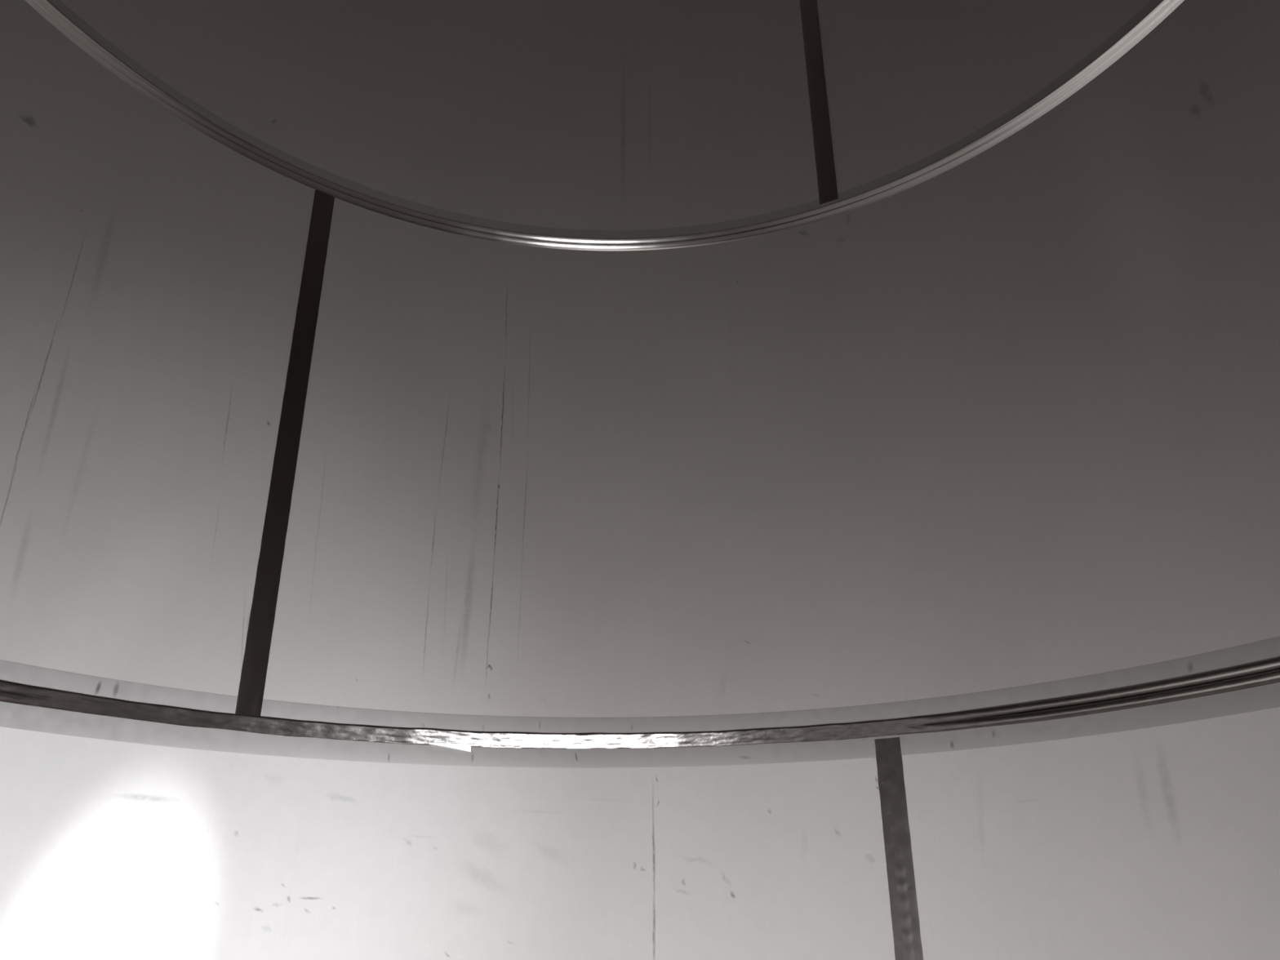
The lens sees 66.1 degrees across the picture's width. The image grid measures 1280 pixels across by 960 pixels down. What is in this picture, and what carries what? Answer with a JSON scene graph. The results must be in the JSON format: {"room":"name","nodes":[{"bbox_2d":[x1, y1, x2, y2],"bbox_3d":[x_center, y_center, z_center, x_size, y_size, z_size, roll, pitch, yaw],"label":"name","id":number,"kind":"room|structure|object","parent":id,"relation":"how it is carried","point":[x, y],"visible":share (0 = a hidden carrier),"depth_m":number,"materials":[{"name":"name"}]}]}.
{"room":"storage tank interior","nodes":[
{"label":"storage tank interior","id":0,"kind":"room"},
{"bbox_2d":[60,0,1151,230],"bbox_3d":[-0.076,-1.983,2.086,2.788,1.509,2.788,1,-24,-4],"label":"wall","id":1,"kind":"structure","parent":0,"point":[571,114],"depth_m":3.07,"materials":[{"name":"silver metal"}]},
{"bbox_2d":[24,0,1184,251],"bbox_3d":[-0.071,-1.312,1.784,2.782,0.079,2.782,0,-24,0],"label":"weld seam","id":2,"kind":"object","parent":1,"relation":"attached to","point":[56,12],"visible":1,"depth_m":2.75,"materials":[{"name":"metal"}]},
{"bbox_2d":[799,0,838,204],"bbox_3d":[0.558,-1.390,3.173,0.060,1.239,0.005,-12,-27,24],"label":"weld seam","id":3,"kind":"object","parent":1,"relation":"attached to","point":[821,130],"visible":1,"depth_m":3.07,"materials":[{"name":"grey metal"}]},
{"bbox_2d":[0,0,1279,717],"bbox_3d":[-0.065,-0.611,1.468,2.788,1.502,2.788,1,-24,-4],"label":"wall","id":4,"kind":"structure","parent":0,"point":[1008,416],"depth_m":2.41,"materials":[{"name":"silver metal"}]},
{"bbox_2d":[235,190,334,716],"bbox_3d":[-0.883,-0.140,2.487,0.065,1.465,0.005,16,-29,-33],"label":"weld seam","id":5,"kind":"object","parent":4,"relation":"attached to","point":[262,615],"visible":1,"depth_m":2.44,"materials":[{"name":"grey metal"}]},
{"bbox_2d":[0,706,1279,959],"bbox_3d":[-0.054,0.758,0.853,2.788,1.499,2.788,1,-24,-4],"label":"wall","id":6,"kind":"structure","parent":0,"point":[1162,842],"depth_m":2.12,"materials":[{"name":"silver metal"}]},
{"bbox_2d":[0,635,1279,768],"bbox_3d":[-0.060,0.077,1.159,2.782,0.122,2.782,0,-24,0],"label":"weld seam","id":7,"kind":"object","parent":6,"relation":"attached to","point":[1243,678],"visible":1,"depth_m":2.20,"materials":[{"name":"metal"}]},
{"bbox_2d":[874,737,923,959],"bbox_3d":[0.573,0.930,2.133,0.064,0.726,0.003,-12,-27,24],"label":"weld seam","id":8,"kind":"object","parent":6,"relation":"attached to","point":[896,832],"visible":1,"depth_m":2.18,"materials":[{"name":"grey metal"}]}
]}

